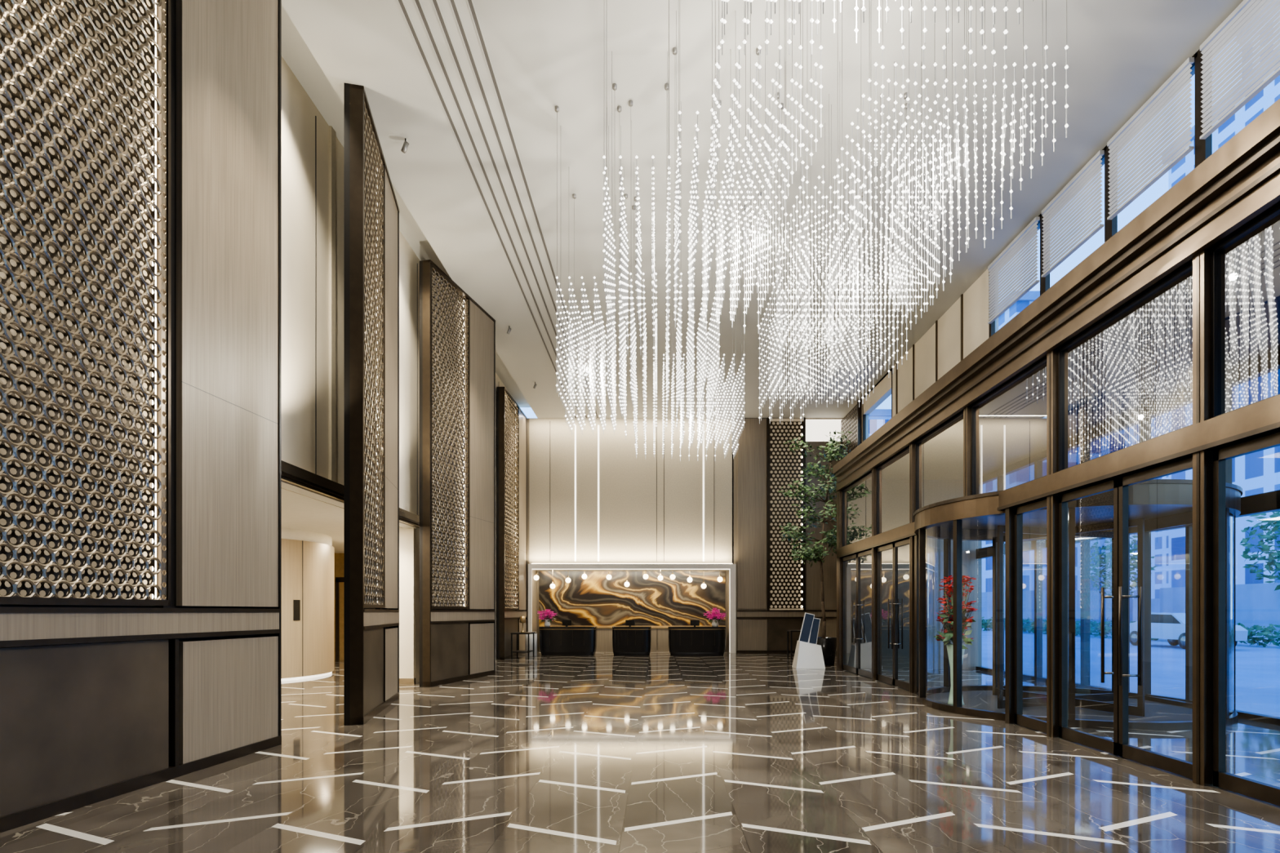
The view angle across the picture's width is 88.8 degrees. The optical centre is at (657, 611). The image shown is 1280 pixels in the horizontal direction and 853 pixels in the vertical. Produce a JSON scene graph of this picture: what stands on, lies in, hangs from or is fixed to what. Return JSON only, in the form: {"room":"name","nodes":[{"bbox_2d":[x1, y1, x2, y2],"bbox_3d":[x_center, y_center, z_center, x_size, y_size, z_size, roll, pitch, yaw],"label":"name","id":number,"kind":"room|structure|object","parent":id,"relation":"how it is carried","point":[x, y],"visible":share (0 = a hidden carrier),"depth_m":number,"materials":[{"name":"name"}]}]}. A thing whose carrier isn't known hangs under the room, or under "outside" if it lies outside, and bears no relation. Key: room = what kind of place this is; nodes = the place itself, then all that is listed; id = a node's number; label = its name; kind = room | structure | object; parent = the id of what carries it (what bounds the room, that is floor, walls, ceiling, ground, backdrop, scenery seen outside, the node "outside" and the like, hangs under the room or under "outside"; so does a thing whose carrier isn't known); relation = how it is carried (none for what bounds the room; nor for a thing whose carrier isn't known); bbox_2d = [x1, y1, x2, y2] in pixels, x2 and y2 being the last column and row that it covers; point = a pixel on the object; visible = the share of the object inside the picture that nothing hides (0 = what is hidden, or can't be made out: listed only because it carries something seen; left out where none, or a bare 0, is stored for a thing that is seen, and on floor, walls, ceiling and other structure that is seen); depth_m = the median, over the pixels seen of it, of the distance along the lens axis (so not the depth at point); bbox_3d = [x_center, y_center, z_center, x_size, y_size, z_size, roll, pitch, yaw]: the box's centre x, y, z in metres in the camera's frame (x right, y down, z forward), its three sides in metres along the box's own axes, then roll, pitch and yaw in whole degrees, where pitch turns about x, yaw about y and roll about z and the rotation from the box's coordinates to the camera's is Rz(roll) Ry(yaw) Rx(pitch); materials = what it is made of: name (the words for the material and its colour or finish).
{"room":"hotel lobby","nodes":[
{"label":"hotel lobby","id":0,"kind":"room"},
{"bbox_2d":[281,527,334,681],"bbox_3d":[-9.750,-0.150,15.100,4.100,3.300,4.100,0,0,0],"label":"wall","id":1,"kind":"structure","parent":0,"point":[308,557],"depth_m":14.55,"materials":[{"name":"beige paint"}]},
{"bbox_2d":[334,553,343,659],"bbox_3d":[-9.200,-0.150,20.300,8.000,3.300,0.200,0,0,0],"label":"wall","id":2,"kind":"structure","parent":0,"point":[339,557],"depth_m":20.20,"materials":[{"name":"gold metal"}]},
{"bbox_2d":[335,577,343,660],"bbox_3d":[-8.250,0.225,20.145,3.300,2.550,0.090,0,0,0],"label":"door","id":3,"kind":"structure","parent":2,"relation":"in","point":[339,580],"depth_m":20.13,"materials":[{"name":"brown metal"}]},
{"bbox_2d":[281,480,417,553],"bbox_3d":[-9.075,-1.855,13.700,8.250,0.290,13.400,0,0,0],"label":"ceiling","id":4,"kind":"structure","parent":0,"point":[299,512],"depth_m":12.05,"materials":[{"name":"white paint"}]},
{"bbox_2d":[281,56,512,684],"bbox_3d":[-5.450,-2.950,10.150,0.980,8.900,26.700,0,0,0],"label":"wall","id":5,"kind":"structure","parent":0,"point":[313,155],"depth_m":9.79,"materials":[{"name":"beige paint"}]},
{"bbox_2d":[281,460,419,528],"bbox_3d":[-5.035,-1.845,10.350,0.430,0.250,6.300,0,0,0],"label":"trim","id":6,"kind":"structure","parent":5,"relation":"attached to","point":[294,475],"depth_m":9.40,"materials":[{"name":"black metal"}]},
{"bbox_2d":[0,650,1279,852],"bbox_3d":[-2.300,1.560,11.000,21.800,0.120,28.400,0,0,0],"label":"floor","id":7,"kind":"structure","parent":0,"point":[603,752],"depth_m":5.70,"materials":[{"name":"stone"}]},
{"bbox_2d":[0,0,281,833],"bbox_3d":[-4.689,-2.725,3.190,0.322,8.450,8.382,0,0,4],"label":"wall","id":8,"kind":"structure","parent":7,"relation":"on","point":[140,140],"depth_m":5.53,"materials":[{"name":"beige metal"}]},
{"bbox_2d":[343,82,399,725],"bbox_3d":[-4.287,-2.725,9.944,0.242,8.450,2.732,0,0,-12],"label":"wall","id":9,"kind":"structure","parent":7,"relation":"on","point":[371,206],"depth_m":8.98,"materials":[{"name":"black metal"}]},
{"bbox_2d":[419,259,495,687],"bbox_3d":[-4.287,-2.725,14.272,0.242,8.450,2.770,0,0,13],"label":"wall","id":10,"kind":"structure","parent":7,"relation":"on","point":[457,336],"depth_m":13.89,"materials":[{"name":"black metal"}]},
{"bbox_2d":[497,386,527,659],"bbox_3d":[-4.809,-2.725,21.802,0.242,8.450,3.201,0,0,1],"label":"wall","id":11,"kind":"structure","parent":7,"relation":"on","point":[512,422],"depth_m":21.30,"materials":[{"name":"black metal"}]},
{"bbox_2d":[510,631,534,659],"bbox_3d":[-4.300,1.090,20.950,0.600,0.820,0.900,0,0,0],"label":"console table","id":12,"kind":"object","parent":7,"relation":"on","point":[517,651],"visible":1,"depth_m":20.55,"materials":[{"name":"black metal"}]},
{"bbox_2d":[520,616,525,632],"bbox_3d":[-4.300,0.420,20.900,0.200,0.520,0.200,0,0,0],"label":"table lamp","id":13,"kind":"object","parent":12,"relation":"on","point":[522,619],"visible":0.82,"depth_m":20.83,"materials":[{"name":"gold metal"}]},
{"bbox_2d":[524,631,537,656],"bbox_3d":[-4.260,1.100,22.100,0.410,0.800,0.410,0,0,0],"label":"pedestal","id":14,"kind":"object","parent":7,"relation":"on","point":[535,633],"visible":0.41,"depth_m":21.93,"materials":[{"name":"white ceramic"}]},
{"bbox_2d":[538,620,597,655],"bbox_3d":[-3.050,0.900,22.450,1.949,1.200,0.808,0,0,0],"label":"reception desk","id":15,"kind":"object","parent":7,"relation":"on","point":[553,641],"visible":1,"depth_m":22.06,"materials":[{"name":"black paint"}]},
{"bbox_2d":[536,608,557,626],"bbox_3d":[-3.769,0.226,22.314,0.695,0.598,0.626,0,0,0],"label":"flower arrangement","id":16,"kind":"object","parent":15,"relation":"on","point":[547,618],"visible":1,"depth_m":22.23,"materials":[{"name":"pink plant"}]},
{"bbox_2d":[539,626,669,651],"bbox_3d":[-0.950,1.050,24.650,6.940,0.900,0.440,0,0,0],"label":"cabinet","id":17,"kind":"object","parent":7,"relation":"on","point":[660,635],"depth_m":24.45,"materials":[{"name":"beige wood"}]},
{"bbox_2d":[612,620,651,655],"bbox_3d":[-0.870,0.900,22.450,1.333,1.200,0.808,0,0,0],"label":"reception desk","id":18,"kind":"object","parent":7,"relation":"on","point":[626,641],"visible":1,"depth_m":22.06,"materials":[{"name":"black paint"}]},
{"bbox_2d":[667,620,725,655],"bbox_3d":[1.360,0.900,22.450,1.970,1.200,0.808,0,0,0],"label":"reception desk","id":19,"kind":"object","parent":7,"relation":"on","point":[682,641],"visible":1,"depth_m":22.06,"materials":[{"name":"black paint"}]},
{"bbox_2d":[703,608,726,626],"bbox_3d":[1.985,0.203,22.304,0.835,0.644,0.709,0,0,18],"label":"flower arrangement","id":20,"kind":"object","parent":19,"relation":"on","point":[715,615],"visible":1,"depth_m":22.19,"materials":[{"name":"pink plant"}]},
{"bbox_2d":[786,630,800,659],"bbox_3d":[4.575,1.050,20.600,0.850,0.900,0.600,0,0,0],"label":"side table","id":21,"kind":"object","parent":7,"relation":"on","point":[788,631],"visible":0.46,"depth_m":20.62,"materials":[{"name":"black metal"}]},
{"bbox_2d":[791,612,825,668],"bbox_3d":[4.030,0.766,17.400,0.760,1.469,0.560,0,0,0],"label":"information kiosk","id":22,"kind":"object","parent":7,"relation":"on","point":[807,655],"visible":1,"depth_m":17.23,"materials":[{"name":"white plastic"}]},
{"bbox_2d":[777,430,853,665],"bbox_3d":[4.628,-1.709,18.523,2.495,6.418,2.253,0,0,32],"label":"indoor tree","id":23,"kind":"object","parent":7,"relation":"on","point":[828,645],"visible":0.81,"depth_m":18.28,"materials":[{"name":"green plant"}]},
{"bbox_2d":[832,98,1279,786],"bbox_3d":[6.425,-1.125,6.950,3.750,5.250,19.900,0,0,0],"label":"frame","id":24,"kind":"object","parent":7,"relation":"on","point":[1238,184],"visible":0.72,"depth_m":6.59,"materials":[{"name":"brown metal"}]},
{"bbox_2d":[915,412,963,511],"bbox_3d":[4.780,-2.365,11.010,0.060,1.470,2.020,0,0,0],"label":"window","id":25,"kind":"structure","parent":24,"relation":"attached to","point":[939,455],"depth_m":11.04,"materials":[{"name":"clear glass"}]},
{"bbox_2d":[971,357,1046,495],"bbox_3d":[4.780,-2.365,8.870,0.060,1.470,2.020,0,0,0],"label":"window","id":26,"kind":"structure","parent":24,"relation":"attached to","point":[1009,424],"depth_m":8.82,"materials":[{"name":"clear glass"}]},
{"bbox_2d":[1014,499,1046,733],"bbox_3d":[4.780,0.060,8.280,0.060,2.860,0.800,0,0,0],"label":"door","id":27,"kind":"structure","parent":24,"relation":"attached to","point":[1030,722],"depth_m":8.63,"materials":[{"name":"brown metal"}]},
{"bbox_2d":[1042,145,1108,293],"bbox_3d":[6.740,-5.350,10.525,0.080,3.200,1.650,0,0,0],"label":"window","id":28,"kind":"structure","parent":24,"relation":"attached to","point":[1046,280],"depth_m":9.76,"materials":[{"name":"brown glass"}]},
{"bbox_2d":[1041,150,1104,276],"bbox_3d":[6.662,-6.340,10.525,0.065,1.140,1.490,0,0,0],"label":"window blind","id":29,"kind":"object","parent":28,"relation":"attached to","point":[1093,186],"visible":1,"depth_m":10.44,"materials":[{"name":"white fabric"}]},
{"bbox_2d":[913,479,1242,730],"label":"door","id":30,"kind":"structure","parent":24,"relation":"attached to","point":[974,517],"depth_m":9.82,"materials":[{"name":"brown metal"}]},
{"bbox_2d":[933,575,978,705],"bbox_3d":[4.776,0.455,10.454,0.669,2.065,0.683,0,0,0],"label":"flower vase","id":31,"kind":"object","parent":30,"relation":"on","point":[948,632],"visible":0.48,"depth_m":10.40,"materials":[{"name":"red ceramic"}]},
{"bbox_2d":[1058,478,1118,755],"bbox_3d":[4.780,0.060,7.230,0.232,2.860,0.980,0,0,0],"label":"door","id":32,"kind":"structure","parent":24,"relation":"attached to","point":[1099,743],"depth_m":7.27,"materials":[{"name":"brown metal"}]},
{"bbox_2d":[1057,262,1192,471],"bbox_3d":[4.780,-2.365,6.730,0.060,1.470,2.020,0,0,0],"label":"window","id":33,"kind":"structure","parent":24,"relation":"attached to","point":[1126,381],"depth_m":6.61,"materials":[{"name":"clear glass"}]},
{"bbox_2d":[1108,48,1199,239],"bbox_3d":[6.740,-5.350,8.880,0.080,3.200,1.640,0,0,0],"label":"window","id":34,"kind":"structure","parent":24,"relation":"attached to","point":[1113,224],"depth_m":8.13,"materials":[{"name":"brown metal"}]},
{"bbox_2d":[1106,57,1194,219],"bbox_3d":[6.662,-6.340,8.880,0.065,1.140,1.480,0,0,0],"label":"window blind","id":35,"kind":"object","parent":34,"relation":"attached to","point":[1165,91],"visible":1,"depth_m":8.78,"materials":[{"name":"white fabric"}]},
{"bbox_2d":[1118,457,1192,779],"bbox_3d":[4.780,0.060,6.230,0.232,2.860,0.980,0,0,0],"label":"door","id":36,"kind":"structure","parent":24,"relation":"attached to","point":[1167,763],"depth_m":6.60,"materials":[{"name":"brown metal"}]},
{"bbox_2d":[1200,16,1240,164],"bbox_3d":[6.740,-5.350,7.235,0.080,3.200,1.650,0,0,0],"label":"window","id":37,"kind":"structure","parent":24,"relation":"attached to","point":[1206,145],"depth_m":8.01,"materials":[{"name":"brown glass"}]},
{"bbox_2d":[1200,0,1279,139],"bbox_3d":[6.662,-6.340,7.235,0.065,1.140,1.490,0,0,0],"label":"window blind","id":38,"kind":"object","parent":37,"relation":"attached to","point":[1220,38],"visible":1,"depth_m":7.47,"materials":[{"name":"white fabric"}]},
{"bbox_2d":[1211,204,1279,417],"bbox_3d":[4.780,-2.365,4.590,0.060,1.470,2.020,0,0,0],"label":"window","id":39,"kind":"structure","parent":24,"relation":"attached to","point":[1246,266],"depth_m":5.30,"materials":[{"name":"clear glass"}]},
{"bbox_2d":[1213,431,1279,806],"bbox_3d":[4.780,0.060,4.590,0.060,2.860,1.980,0,0,0],"label":"door","id":40,"kind":"structure","parent":24,"relation":"attached to","point":[1260,791],"depth_m":5.52,"materials":[{"name":"brown metal"}]},
{"bbox_2d":[527,417,843,653],"bbox_3d":[0.875,-2.725,24.349,12.150,8.450,1.703,0,0,0],"label":"wall","id":41,"kind":"structure","parent":0,"point":[651,509],"depth_m":23.50,"materials":[{"name":"beige paint"}]},
{"bbox_2d":[533,572,722,588],"bbox_3d":[-1.052,-1.185,23.900,6.866,0.730,0.795,0,0,0],"label":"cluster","id":42,"kind":"object","parent":41,"relation":"attached to","point":[645,575],"visible":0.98,"depth_m":23.70,"materials":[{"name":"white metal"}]},
{"bbox_2d":[528,563,735,653],"bbox_3d":[-0.900,-0.107,23.455,7.440,3.215,0.150,0,0,0],"label":"trim","id":43,"kind":"structure","parent":41,"relation":"attached to","point":[731,566],"depth_m":23.38,"materials":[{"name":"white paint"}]},
{"bbox_2d":[538,571,725,626],"bbox_3d":[-0.950,-0.465,24.925,7.100,2.130,0.090,0,0,0],"label":"mural","id":44,"kind":"object","parent":41,"relation":"attached to","point":[596,600],"visible":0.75,"depth_m":24.90,"materials":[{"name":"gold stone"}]},
{"bbox_2d":[574,425,704,561],"bbox_3d":[-0.635,-4.250,23.492,4.670,4.900,0.008,0,0,0],"label":"light strip","id":45,"kind":"object","parent":41,"relation":"attached to","point":[575,425],"visible":0.81,"depth_m":23.49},
{"bbox_2d":[736,417,841,653],"bbox_3d":[4.750,-2.715,23.427,3.800,8.430,0.135,0,0,0],"label":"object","id":46,"kind":"structure","parent":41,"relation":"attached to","point":[769,579],"depth_m":23.44,"materials":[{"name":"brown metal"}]},
{"bbox_2d":[281,0,1262,417],"bbox_3d":[0.850,-7.250,10.250,12.200,0.600,26.900,0,0,0],"label":"ceiling","id":47,"kind":"structure","parent":0,"point":[544,55],"depth_m":9.38,"materials":[{"name":"paint"}]},
{"bbox_2d":[400,137,408,153],"bbox_3d":[-3.705,-6.849,9.600,0.114,0.202,0.068,0,0,0],"label":"track spotlight","id":48,"kind":"object","parent":47,"relation":"attached to","point":[406,144],"visible":1,"depth_m":9.58,"materials":[{"name":"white metal"}]},
{"bbox_2d":[396,0,576,417],"bbox_3d":[-2.920,-6.945,10.225,0.068,0.014,26.450,0,0,0],"label":"ceiling air slot","id":49,"kind":"object","parent":47,"relation":"in","point":[401,2],"depth_m":9.88,"materials":[{"name":"metal"}]},
{"bbox_2d":[413,0,582,417],"bbox_3d":[-2.730,-6.945,10.225,0.068,0.014,26.450,0,0,0],"label":"ceiling air slot","id":50,"kind":"object","parent":47,"relation":"in","point":[419,6],"depth_m":9.84,"materials":[{"name":"metal"}]},
{"bbox_2d":[506,325,511,334],"bbox_3d":[-3.605,-6.849,15.900,0.114,0.202,0.068,0,0,0],"label":"track spotlight","id":51,"kind":"object","parent":47,"relation":"attached to","point":[508,329],"visible":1,"depth_m":15.87,"materials":[{"name":"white metal"}]},
{"bbox_2d":[431,0,587,417],"bbox_3d":[-2.530,-6.945,10.225,0.068,0.014,26.450,0,0,0],"label":"ceiling air slot","id":52,"kind":"object","parent":47,"relation":"in","point":[435,2],"depth_m":9.76,"materials":[{"name":"metal"}]},
{"bbox_2d":[448,0,592,417],"bbox_3d":[-2.330,-6.945,10.225,0.068,0.014,26.450,0,0,0],"label":"ceiling air slot","id":53,"kind":"object","parent":47,"relation":"in","point":[453,4],"depth_m":9.65,"materials":[{"name":"metal"}]},
{"bbox_2d":[466,0,598,417],"bbox_3d":[-2.130,-6.945,10.225,0.068,0.014,26.450,0,0,0],"label":"ceiling air slot","id":54,"kind":"object","parent":47,"relation":"in","point":[470,2],"depth_m":9.59,"materials":[{"name":"metal"}]},
{"bbox_2d":[555,0,1068,461],"bbox_3d":[1.029,-4.900,8.660,4.934,4.100,8.632,0,0,0],"label":"chandelier","id":55,"kind":"object","parent":47,"relation":"hanging from","point":[710,379],"visible":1,"depth_m":7.58,"materials":[{"name":"glass"}]},
{"bbox_2d":[836,268,998,669],"bbox_3d":[5.800,-2.725,18.350,2.200,8.450,10.300,0,0,0],"label":"wall","id":56,"kind":"structure","parent":0,"point":[964,326],"depth_m":16.90,"materials":[{"name":"beige wood"}]},
{"bbox_2d":[840,400,861,459],"bbox_3d":[6.630,-3.465,22.410,0.120,6.930,2.080,0,0,0],"label":"wall screen","id":57,"kind":"object","parent":56,"relation":"attached to","point":[851,422],"visible":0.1,"depth_m":22.10,"materials":[{"name":"brown metal"}]},
{"bbox_2d":[842,553,861,674],"bbox_3d":[4.780,0.060,16.140,0.232,2.860,1.220,0,0,0],"label":"door","id":58,"kind":"structure","parent":56,"relation":"in","point":[850,668],"depth_m":16.34,"materials":[{"name":"brown metal"}]},
{"bbox_2d":[841,471,871,546],"bbox_3d":[4.780,-2.365,15.530,0.060,1.470,2.500,0,0,0],"label":"window","id":59,"kind":"structure","parent":56,"relation":"in","point":[856,499],"depth_m":15.58,"materials":[{"name":"clear glass"}]},
{"bbox_2d":[854,549,871,678],"bbox_3d":[4.780,0.060,14.900,0.232,2.860,1.200,0,0,0],"label":"door","id":60,"kind":"structure","parent":56,"relation":"in","point":[860,672],"depth_m":15.45,"materials":[{"name":"brown metal"}]},
{"bbox_2d":[862,368,892,441],"bbox_3d":[6.740,-5.350,19.950,0.080,3.200,2.700,0,0,0],"label":"window","id":61,"kind":"structure","parent":56,"relation":"in","point":[886,375],"depth_m":21.22,"materials":[{"name":"brown metal"}]},
{"bbox_2d":[876,543,899,685],"bbox_3d":[4.780,0.060,13.630,0.232,2.860,1.020,0,0,0],"label":"door","id":62,"kind":"structure","parent":56,"relation":"in","point":[888,680],"depth_m":13.74,"materials":[{"name":"brown metal"}]},
{"bbox_2d":[875,447,909,534],"bbox_3d":[4.780,-2.365,13.150,0.060,1.470,2.020,0,0,0],"label":"window","id":63,"kind":"structure","parent":56,"relation":"in","point":[892,477],"depth_m":13.21,"materials":[{"name":"clear glass"}]},
{"bbox_2d":[891,538,909,690],"bbox_3d":[4.780,0.060,12.630,0.232,2.860,0.940,0,0,0],"label":"door","id":64,"kind":"structure","parent":56,"relation":"in","point":[904,685],"depth_m":13.04,"materials":[{"name":"brown metal"}]},
{"bbox_2d":[989,213,1042,337],"bbox_3d":[6.740,-5.350,12.265,0.080,3.200,1.830,0,0,0],"label":"window","id":65,"kind":"structure","parent":56,"relation":"in","point":[992,326],"depth_m":11.42,"materials":[{"name":"brown metal"}]},
{"bbox_2d":[987,216,1039,324],"bbox_3d":[6.662,-6.340,12.265,0.065,1.140,1.670,0,0,0],"label":"window blind","id":66,"kind":"object","parent":65,"relation":"attached to","point":[1020,248],"visible":1,"depth_m":12.16,"materials":[{"name":"white fabric"}]},
{"bbox_2d":[927,537,982,669],"bbox_3d":[7.650,-0.950,17.000,1.500,4.900,0.200,0,0,0],"label":"glass panel","id":67,"kind":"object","parent":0,"point":[971,566],"depth_m":16.90,"materials":[{"name":"clear glass"}]},
{"bbox_2d":[975,458,1279,724],"bbox_3d":[8.270,-0.950,6.900,0.140,4.900,19.800,0,0,0],"label":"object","id":68,"kind":"object","parent":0,"point":[1268,502],"visible":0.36,"depth_m":12.15,"materials":[{"name":"brown metal"}]},
{"label":"outside","id":69,"kind":"structure","parent":0,"visible":0},
{"bbox_2d":[982,627,1279,717],"bbox_3d":[74.300,1.580,50.000,131.400,0.120,220.000,0,0,0],"label":"ground","id":70,"kind":"structure","parent":69,"point":[1257,668],"depth_m":17.75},
{"bbox_2d":[868,408,891,436],"bbox_3d":[30.000,-11.890,88.000,14.800,26.820,12.800,0,0,0],"label":"office building","id":71,"kind":"structure","parent":70,"relation":"on","point":[877,418],"depth_m":82.00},
{"bbox_2d":[982,290,1133,627],"bbox_3d":[38.000,-13.890,66.000,10.800,30.820,12.800,0,0,0],"label":"office building","id":72,"kind":"structure","parent":70,"relation":"on","point":[1030,296],"depth_m":60.01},
{"bbox_2d":[1080,535,1157,595],"bbox_3d":[31.005,-1.874,44.041,4.312,6.787,4.217,0,0,0],"label":"street tree","id":73,"kind":"object","parent":70,"relation":"on","point":[1106,560],"visible":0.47,"depth_m":43.84,"materials":[{"name":"green plant"}]},
{"bbox_2d":[982,617,1279,647],"bbox_3d":[26.016,1.062,31.922,2.434,1.518,42.033,0,0,0],"label":"hedge","id":74,"kind":"object","parent":70,"relation":"on","point":[986,624],"visible":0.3,"depth_m":37.11,"materials":[{"name":"green plant"}]},
{"bbox_2d":[1129,475,1168,621],"bbox_3d":[90.000,-23.890,100.000,30.800,50.820,30.800,0,0,0],"label":"office building","id":75,"kind":"structure","parent":70,"relation":"on","point":[1159,540],"depth_m":97.80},
{"bbox_2d":[1129,612,1248,648],"bbox_3d":[22.030,0.784,27.500,1.840,1.469,4.500,0,0,0],"label":"parked car","id":76,"kind":"object","parent":70,"relation":"on","point":[1171,626],"visible":0.54,"depth_m":27.01,"materials":[{"name":"white paint"}]},
{"bbox_2d":[1160,48,1279,633],"bbox_3d":[46.000,-17.890,48.000,9.800,38.820,10.800,0,0,0],"label":"office building","id":77,"kind":"structure","parent":70,"relation":"on","point":[1257,602],"depth_m":45.88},
{"bbox_2d":[1240,511,1279,591],"bbox_3d":[28.529,-1.921,28.841,4.183,6.881,4.170,0,0,0],"label":"street tree","id":78,"kind":"object","parent":70,"relation":"on","point":[1264,548],"visible":0.95,"depth_m":29.56,"materials":[{"name":"green plant"}]}
]}

